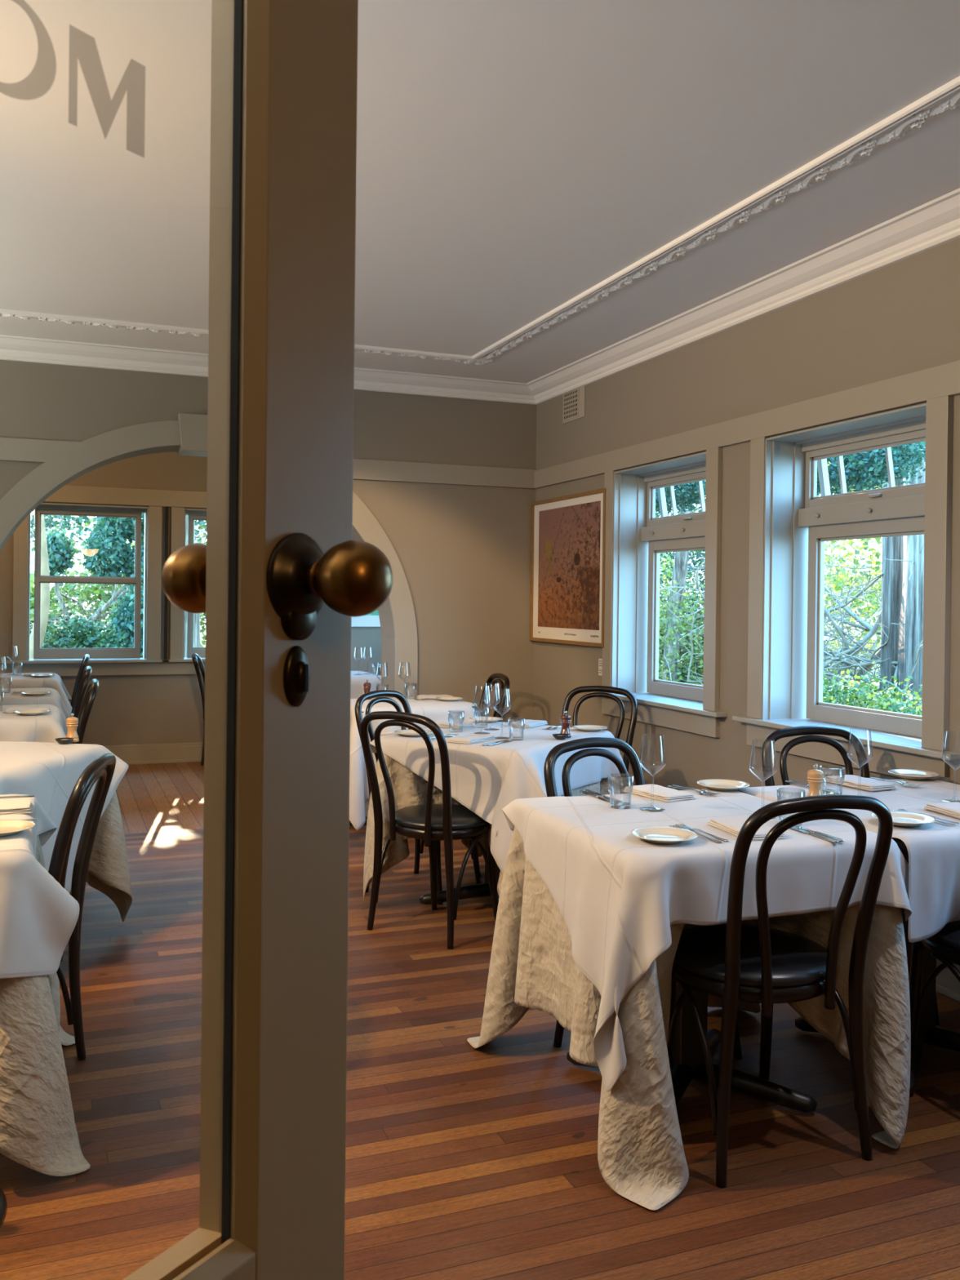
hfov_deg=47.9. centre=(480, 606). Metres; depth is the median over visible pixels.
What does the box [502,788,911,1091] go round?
tablecloth
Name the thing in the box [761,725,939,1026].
bentwood chair
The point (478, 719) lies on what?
plate
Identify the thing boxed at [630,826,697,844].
plate
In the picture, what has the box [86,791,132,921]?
linen cloth
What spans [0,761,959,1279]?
floor
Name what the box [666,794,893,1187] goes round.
bentwood chair
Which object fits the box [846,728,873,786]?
wine glass
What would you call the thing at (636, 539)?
window
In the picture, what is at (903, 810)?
fork
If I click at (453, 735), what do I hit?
fork
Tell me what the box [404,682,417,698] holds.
water tumbler
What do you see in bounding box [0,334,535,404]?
trim
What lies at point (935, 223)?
trim
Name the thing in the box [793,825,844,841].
table knife
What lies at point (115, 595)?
thicket
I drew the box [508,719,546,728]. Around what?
napkin
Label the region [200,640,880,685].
ground
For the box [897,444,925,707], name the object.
trunk
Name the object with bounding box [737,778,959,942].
tablecloth
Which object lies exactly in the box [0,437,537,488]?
trim
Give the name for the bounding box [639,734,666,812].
wine glass
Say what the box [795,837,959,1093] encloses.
dining table
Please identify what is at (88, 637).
shrub
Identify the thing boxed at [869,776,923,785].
fork
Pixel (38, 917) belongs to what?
tablecloth
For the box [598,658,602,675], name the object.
label card
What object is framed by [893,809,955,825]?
fork
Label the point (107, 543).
tree
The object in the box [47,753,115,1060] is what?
bentwood chair
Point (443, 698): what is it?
plate
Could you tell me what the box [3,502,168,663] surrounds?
window
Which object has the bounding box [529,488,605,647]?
framed print
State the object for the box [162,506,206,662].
window
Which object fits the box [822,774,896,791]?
napkin
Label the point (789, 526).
window
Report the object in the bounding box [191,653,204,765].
bentwood chair
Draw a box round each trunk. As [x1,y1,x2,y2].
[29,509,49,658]
[662,498,693,681]
[879,473,903,697]
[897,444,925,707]
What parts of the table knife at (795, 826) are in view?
blade, knife handle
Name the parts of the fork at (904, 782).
handle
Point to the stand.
(2, 1200)
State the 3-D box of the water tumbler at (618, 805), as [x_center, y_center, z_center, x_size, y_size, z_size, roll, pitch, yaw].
[0.409,0.538,3.142,0.074,0.092,0.074,1,0,-21]
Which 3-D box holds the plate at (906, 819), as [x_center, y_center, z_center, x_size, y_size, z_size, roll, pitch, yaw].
[1.157,0.584,2.952,0.167,0.017,0.167,1,0,-21]
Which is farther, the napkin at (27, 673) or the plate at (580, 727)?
the napkin at (27, 673)
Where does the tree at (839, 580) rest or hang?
on the ground
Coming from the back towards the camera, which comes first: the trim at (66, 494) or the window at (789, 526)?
the trim at (66, 494)
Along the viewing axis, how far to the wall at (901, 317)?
4.97 m
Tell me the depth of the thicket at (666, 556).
12.20 m
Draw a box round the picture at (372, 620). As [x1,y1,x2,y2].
[351,609,380,626]
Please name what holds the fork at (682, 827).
on the tablecloth at (618, 894)
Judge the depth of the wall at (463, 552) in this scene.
6.84 m
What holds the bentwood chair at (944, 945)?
on the floor
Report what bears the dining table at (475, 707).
on the floor
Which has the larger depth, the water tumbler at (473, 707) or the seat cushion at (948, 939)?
the water tumbler at (473, 707)
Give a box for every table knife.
[0,795,34,798]
[482,739,509,745]
[487,739,514,746]
[579,790,613,802]
[585,789,624,802]
[785,780,834,792]
[789,779,838,791]
[790,826,838,842]
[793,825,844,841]
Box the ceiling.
[0,0,959,382]
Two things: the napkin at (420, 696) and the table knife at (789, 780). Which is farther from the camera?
the napkin at (420, 696)
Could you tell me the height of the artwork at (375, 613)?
0.430 m
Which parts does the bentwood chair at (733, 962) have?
leg, seat frame, leg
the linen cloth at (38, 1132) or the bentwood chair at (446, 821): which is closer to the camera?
the linen cloth at (38, 1132)
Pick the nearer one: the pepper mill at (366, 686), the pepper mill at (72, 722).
the pepper mill at (72, 722)
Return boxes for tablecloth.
[0,672,71,715]
[0,688,70,720]
[0,704,72,743]
[0,741,128,893]
[0,794,79,978]
[349,697,481,830]
[350,671,381,698]
[369,720,630,873]
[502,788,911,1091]
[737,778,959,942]
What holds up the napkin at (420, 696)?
on the tablecloth at (433, 709)
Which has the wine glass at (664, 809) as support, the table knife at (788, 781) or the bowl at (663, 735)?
the bowl at (663, 735)
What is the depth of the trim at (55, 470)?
6.17 m
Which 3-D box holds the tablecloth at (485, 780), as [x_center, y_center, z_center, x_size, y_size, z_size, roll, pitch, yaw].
[0.103,0.836,4.859,0.979,0.528,1.044,1,0,33]
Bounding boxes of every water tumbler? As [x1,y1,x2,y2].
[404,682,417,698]
[448,710,464,732]
[473,706,488,728]
[507,718,525,740]
[608,773,633,808]
[777,787,805,826]
[819,764,844,795]
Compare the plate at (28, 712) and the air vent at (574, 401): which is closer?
the plate at (28, 712)
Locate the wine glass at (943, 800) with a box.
[942,733,959,802]
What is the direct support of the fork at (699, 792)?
on the tablecloth at (618, 894)
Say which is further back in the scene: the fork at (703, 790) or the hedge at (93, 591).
the hedge at (93, 591)
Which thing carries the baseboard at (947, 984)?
attached to the wall at (901, 317)
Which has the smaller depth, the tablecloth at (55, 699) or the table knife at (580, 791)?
the table knife at (580, 791)
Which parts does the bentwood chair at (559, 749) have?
leg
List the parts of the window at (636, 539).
sill, fixed sash, fanlight sash, frame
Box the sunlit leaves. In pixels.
[658,552,704,684]
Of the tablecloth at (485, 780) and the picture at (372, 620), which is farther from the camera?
the picture at (372, 620)
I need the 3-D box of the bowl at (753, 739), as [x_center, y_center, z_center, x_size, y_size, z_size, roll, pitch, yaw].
[0.795,0.433,3.030,0.077,0.117,0.077,1,0,-21]
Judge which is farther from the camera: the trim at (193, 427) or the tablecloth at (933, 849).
the trim at (193, 427)
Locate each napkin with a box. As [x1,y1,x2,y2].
[0,800,33,814]
[4,706,50,713]
[13,689,51,694]
[23,672,54,676]
[415,694,453,699]
[434,720,474,728]
[447,733,496,744]
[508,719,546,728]
[622,784,695,802]
[707,817,786,840]
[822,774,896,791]
[924,801,959,818]
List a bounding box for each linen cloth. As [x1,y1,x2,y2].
[0,835,89,1176]
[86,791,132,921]
[363,752,620,901]
[466,826,911,1210]
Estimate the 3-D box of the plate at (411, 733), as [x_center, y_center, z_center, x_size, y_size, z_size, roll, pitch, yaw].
[-0.294,0.559,4.747,0.167,0.017,0.167,1,0,-21]
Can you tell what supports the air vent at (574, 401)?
in the wall at (901, 317)
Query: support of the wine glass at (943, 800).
on the tablecloth at (933, 849)
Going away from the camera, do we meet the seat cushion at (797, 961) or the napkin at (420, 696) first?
the seat cushion at (797, 961)
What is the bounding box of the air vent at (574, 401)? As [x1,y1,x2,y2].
[563,385,585,423]
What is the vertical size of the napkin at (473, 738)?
0.020 m
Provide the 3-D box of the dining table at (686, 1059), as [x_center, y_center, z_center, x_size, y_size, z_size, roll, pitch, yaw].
[0.581,0.977,3.022,0.721,0.738,0.761,1,0,-19]
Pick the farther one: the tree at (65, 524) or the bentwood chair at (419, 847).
the tree at (65, 524)
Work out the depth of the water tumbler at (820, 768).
3.34 m
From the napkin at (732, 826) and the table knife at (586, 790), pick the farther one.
the table knife at (586, 790)
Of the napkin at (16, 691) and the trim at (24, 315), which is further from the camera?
the napkin at (16, 691)
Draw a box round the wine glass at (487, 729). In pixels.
[484,688,500,730]
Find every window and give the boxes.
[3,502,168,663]
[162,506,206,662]
[591,447,727,737]
[732,395,959,782]
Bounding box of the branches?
[658,537,924,702]
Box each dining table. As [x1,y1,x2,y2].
[349,706,478,826]
[419,834,500,904]
[566,983,817,1112]
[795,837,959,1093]
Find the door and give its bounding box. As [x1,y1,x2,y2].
[0,0,392,1279]
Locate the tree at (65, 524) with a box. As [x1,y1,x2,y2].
[30,511,206,645]
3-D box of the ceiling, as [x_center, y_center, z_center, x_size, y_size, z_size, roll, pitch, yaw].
[-1.006,-1.484,3.179,6.030,0.120,6.280,1,0,-21]
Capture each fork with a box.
[430,733,458,740]
[667,785,716,795]
[668,824,722,842]
[672,784,719,794]
[675,823,728,841]
[866,777,919,786]
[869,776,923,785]
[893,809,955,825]
[896,808,959,823]
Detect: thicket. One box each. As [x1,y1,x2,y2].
[29,511,206,644]
[659,487,864,680]
[659,539,883,688]
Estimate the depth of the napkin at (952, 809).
3.11 m
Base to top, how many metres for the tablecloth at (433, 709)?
0.649 m
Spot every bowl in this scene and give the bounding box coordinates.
[639,734,666,774]
[749,738,777,779]
[846,728,873,767]
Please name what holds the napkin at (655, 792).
on the tablecloth at (618, 894)
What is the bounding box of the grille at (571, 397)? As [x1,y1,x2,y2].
[564,388,578,421]
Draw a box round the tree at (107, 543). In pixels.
[31,513,144,657]
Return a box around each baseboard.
[103,742,203,764]
[935,959,959,1001]
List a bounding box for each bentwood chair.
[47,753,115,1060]
[70,666,92,718]
[71,653,89,707]
[72,679,98,743]
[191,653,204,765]
[354,689,480,903]
[360,711,498,949]
[478,672,510,721]
[543,737,742,1059]
[560,685,637,793]
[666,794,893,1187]
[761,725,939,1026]
[909,920,959,1059]
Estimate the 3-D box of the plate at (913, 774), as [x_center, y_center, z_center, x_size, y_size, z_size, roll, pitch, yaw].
[1.502,0.584,3.740,0.167,0.017,0.167,1,0,-21]
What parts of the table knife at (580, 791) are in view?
knife handle, blade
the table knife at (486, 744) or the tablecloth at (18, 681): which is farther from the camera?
the tablecloth at (18, 681)
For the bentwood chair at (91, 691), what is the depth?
5.54 m
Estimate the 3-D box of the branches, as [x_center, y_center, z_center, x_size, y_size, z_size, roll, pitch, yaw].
[3.310,0.509,10.976,4.869,3.475,4.253,1,0,-9]
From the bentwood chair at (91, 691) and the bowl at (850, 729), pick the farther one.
the bentwood chair at (91, 691)
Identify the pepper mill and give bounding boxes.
[66,713,79,742]
[363,679,371,699]
[560,711,571,737]
[806,764,823,796]
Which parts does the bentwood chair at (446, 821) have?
leg, seat frame, leg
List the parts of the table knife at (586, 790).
knife handle, blade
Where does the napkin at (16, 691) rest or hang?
on the tablecloth at (55, 699)
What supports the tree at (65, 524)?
on the ground
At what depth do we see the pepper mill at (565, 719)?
4.72 m
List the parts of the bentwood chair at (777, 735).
leg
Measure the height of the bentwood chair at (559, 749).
0.922 m
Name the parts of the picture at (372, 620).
frame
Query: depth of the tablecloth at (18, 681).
7.72 m
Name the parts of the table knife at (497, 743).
knife handle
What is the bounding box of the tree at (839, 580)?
[700,453,882,692]
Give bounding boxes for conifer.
[655,499,704,685]
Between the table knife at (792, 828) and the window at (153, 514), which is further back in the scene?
the window at (153, 514)
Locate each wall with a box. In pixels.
[0,360,536,722]
[0,451,381,746]
[533,237,959,793]
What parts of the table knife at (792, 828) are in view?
blade, knife handle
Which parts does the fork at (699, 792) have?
handle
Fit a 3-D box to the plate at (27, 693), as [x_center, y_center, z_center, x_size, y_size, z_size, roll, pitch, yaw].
[-2.656,0.523,6.450,0.167,0.017,0.167,1,0,-21]
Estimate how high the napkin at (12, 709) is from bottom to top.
0.020 m
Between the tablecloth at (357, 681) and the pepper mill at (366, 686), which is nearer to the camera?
the pepper mill at (366, 686)
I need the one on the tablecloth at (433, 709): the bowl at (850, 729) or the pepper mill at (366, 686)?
the pepper mill at (366, 686)
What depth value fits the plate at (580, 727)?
5.04 m
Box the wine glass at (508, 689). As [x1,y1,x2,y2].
[493,688,511,738]
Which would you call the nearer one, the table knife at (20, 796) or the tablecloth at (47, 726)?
the table knife at (20, 796)
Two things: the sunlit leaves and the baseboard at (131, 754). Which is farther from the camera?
the sunlit leaves
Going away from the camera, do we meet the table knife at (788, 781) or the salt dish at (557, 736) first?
the table knife at (788, 781)
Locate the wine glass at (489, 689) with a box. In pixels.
[473,688,490,734]
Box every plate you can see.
[0,819,35,836]
[13,709,48,715]
[20,691,49,696]
[30,674,53,677]
[394,729,431,737]
[435,696,463,701]
[469,716,502,723]
[571,724,607,731]
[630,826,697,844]
[697,778,750,791]
[871,810,936,826]
[888,768,939,779]
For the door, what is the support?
in the wall
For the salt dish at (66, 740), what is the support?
on the tablecloth at (50, 772)
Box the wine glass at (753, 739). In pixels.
[749,738,777,818]
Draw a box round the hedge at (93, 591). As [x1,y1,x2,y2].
[29,533,206,647]
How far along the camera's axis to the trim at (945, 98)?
3.73 m
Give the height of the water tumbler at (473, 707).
0.092 m
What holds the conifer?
on the ground
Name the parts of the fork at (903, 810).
handle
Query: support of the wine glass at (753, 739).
on the tablecloth at (618, 894)
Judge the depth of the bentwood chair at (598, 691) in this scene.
5.62 m
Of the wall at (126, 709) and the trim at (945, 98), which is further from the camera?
the wall at (126, 709)
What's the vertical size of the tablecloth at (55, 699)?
0.297 m
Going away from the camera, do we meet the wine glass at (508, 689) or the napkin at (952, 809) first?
the napkin at (952, 809)
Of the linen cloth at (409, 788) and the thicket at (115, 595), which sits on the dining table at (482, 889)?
the linen cloth at (409, 788)
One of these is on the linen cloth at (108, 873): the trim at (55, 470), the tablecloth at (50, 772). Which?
the tablecloth at (50, 772)
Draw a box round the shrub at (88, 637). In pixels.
[29,608,142,657]
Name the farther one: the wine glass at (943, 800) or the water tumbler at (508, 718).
the water tumbler at (508, 718)
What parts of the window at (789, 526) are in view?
sill, frame, fixed sash, fanlight sash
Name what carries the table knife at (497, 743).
on the tablecloth at (485, 780)
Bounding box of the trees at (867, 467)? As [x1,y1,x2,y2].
[655,440,925,516]
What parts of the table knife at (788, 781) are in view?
knife handle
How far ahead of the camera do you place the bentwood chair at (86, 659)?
8.04 m
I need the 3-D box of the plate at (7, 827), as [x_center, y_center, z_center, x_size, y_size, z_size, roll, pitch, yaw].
[-1.205,0.559,2.707,0.167,0.017,0.167,1,0,-21]
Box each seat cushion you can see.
[395,804,488,830]
[673,924,827,987]
[928,920,959,951]
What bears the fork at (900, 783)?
on the tablecloth at (933, 849)
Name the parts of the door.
knob, frame, knob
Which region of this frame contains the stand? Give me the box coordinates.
[0,1186,5,1223]
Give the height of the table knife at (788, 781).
0.004 m
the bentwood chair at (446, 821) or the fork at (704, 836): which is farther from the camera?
the bentwood chair at (446, 821)
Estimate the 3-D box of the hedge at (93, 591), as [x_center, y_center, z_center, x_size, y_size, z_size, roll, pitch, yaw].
[-6.829,0.015,18.839,6.685,2.881,2.497,1,0,-21]
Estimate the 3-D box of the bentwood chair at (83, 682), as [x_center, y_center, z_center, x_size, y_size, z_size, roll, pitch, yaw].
[-2.693,0.835,6.707,0.524,0.922,0.436,1,0,-21]
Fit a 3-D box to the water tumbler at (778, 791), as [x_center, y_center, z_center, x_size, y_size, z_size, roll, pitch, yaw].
[0.844,0.544,2.930,0.074,0.092,0.074,1,0,-21]
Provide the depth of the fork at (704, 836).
2.74 m
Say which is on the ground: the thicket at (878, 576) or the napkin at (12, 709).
the thicket at (878, 576)
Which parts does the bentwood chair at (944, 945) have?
leg, seat frame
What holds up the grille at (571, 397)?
attached to the air vent at (574, 401)
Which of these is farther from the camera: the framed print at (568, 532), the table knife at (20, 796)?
the framed print at (568, 532)
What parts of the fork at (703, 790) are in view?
handle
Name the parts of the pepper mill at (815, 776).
knob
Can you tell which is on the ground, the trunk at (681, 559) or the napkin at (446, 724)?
the trunk at (681, 559)
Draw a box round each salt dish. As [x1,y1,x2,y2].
[54,737,74,744]
[552,733,568,739]
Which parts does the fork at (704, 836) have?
handle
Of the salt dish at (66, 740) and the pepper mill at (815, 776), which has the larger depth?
the salt dish at (66, 740)
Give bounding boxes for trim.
[0,308,493,363]
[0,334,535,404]
[0,420,417,697]
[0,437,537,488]
[0,485,206,675]
[177,413,207,457]
[463,75,959,364]
[526,187,959,404]
[533,360,959,488]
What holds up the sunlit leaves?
on the conifer
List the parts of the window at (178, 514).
casing, sill, sash, sash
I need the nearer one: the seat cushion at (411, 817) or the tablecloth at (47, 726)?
the seat cushion at (411, 817)
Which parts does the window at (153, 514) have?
sill, sash, sash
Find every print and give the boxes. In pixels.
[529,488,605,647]
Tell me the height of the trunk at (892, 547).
6.500 m
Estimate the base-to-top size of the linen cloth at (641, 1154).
0.752 m
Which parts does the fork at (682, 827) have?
handle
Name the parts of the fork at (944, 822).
handle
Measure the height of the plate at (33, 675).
0.017 m
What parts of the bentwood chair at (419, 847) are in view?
leg, leg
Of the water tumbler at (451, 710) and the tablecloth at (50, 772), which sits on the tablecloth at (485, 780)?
the water tumbler at (451, 710)
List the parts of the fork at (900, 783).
handle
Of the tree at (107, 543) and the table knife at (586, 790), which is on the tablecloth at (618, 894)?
the table knife at (586, 790)
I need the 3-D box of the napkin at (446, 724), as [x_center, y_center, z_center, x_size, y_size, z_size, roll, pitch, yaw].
[-0.145,0.557,5.107,0.220,0.020,0.124,1,0,34]
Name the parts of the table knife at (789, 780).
knife handle, blade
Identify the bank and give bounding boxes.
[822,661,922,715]
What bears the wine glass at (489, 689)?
on the tablecloth at (485, 780)
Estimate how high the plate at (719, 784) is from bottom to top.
0.017 m
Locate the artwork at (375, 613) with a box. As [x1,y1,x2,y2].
[365,609,378,615]
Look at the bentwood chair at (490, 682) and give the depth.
6.52 m
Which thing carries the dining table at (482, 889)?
on the floor
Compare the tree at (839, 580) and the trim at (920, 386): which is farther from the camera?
the tree at (839, 580)
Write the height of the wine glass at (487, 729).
0.215 m

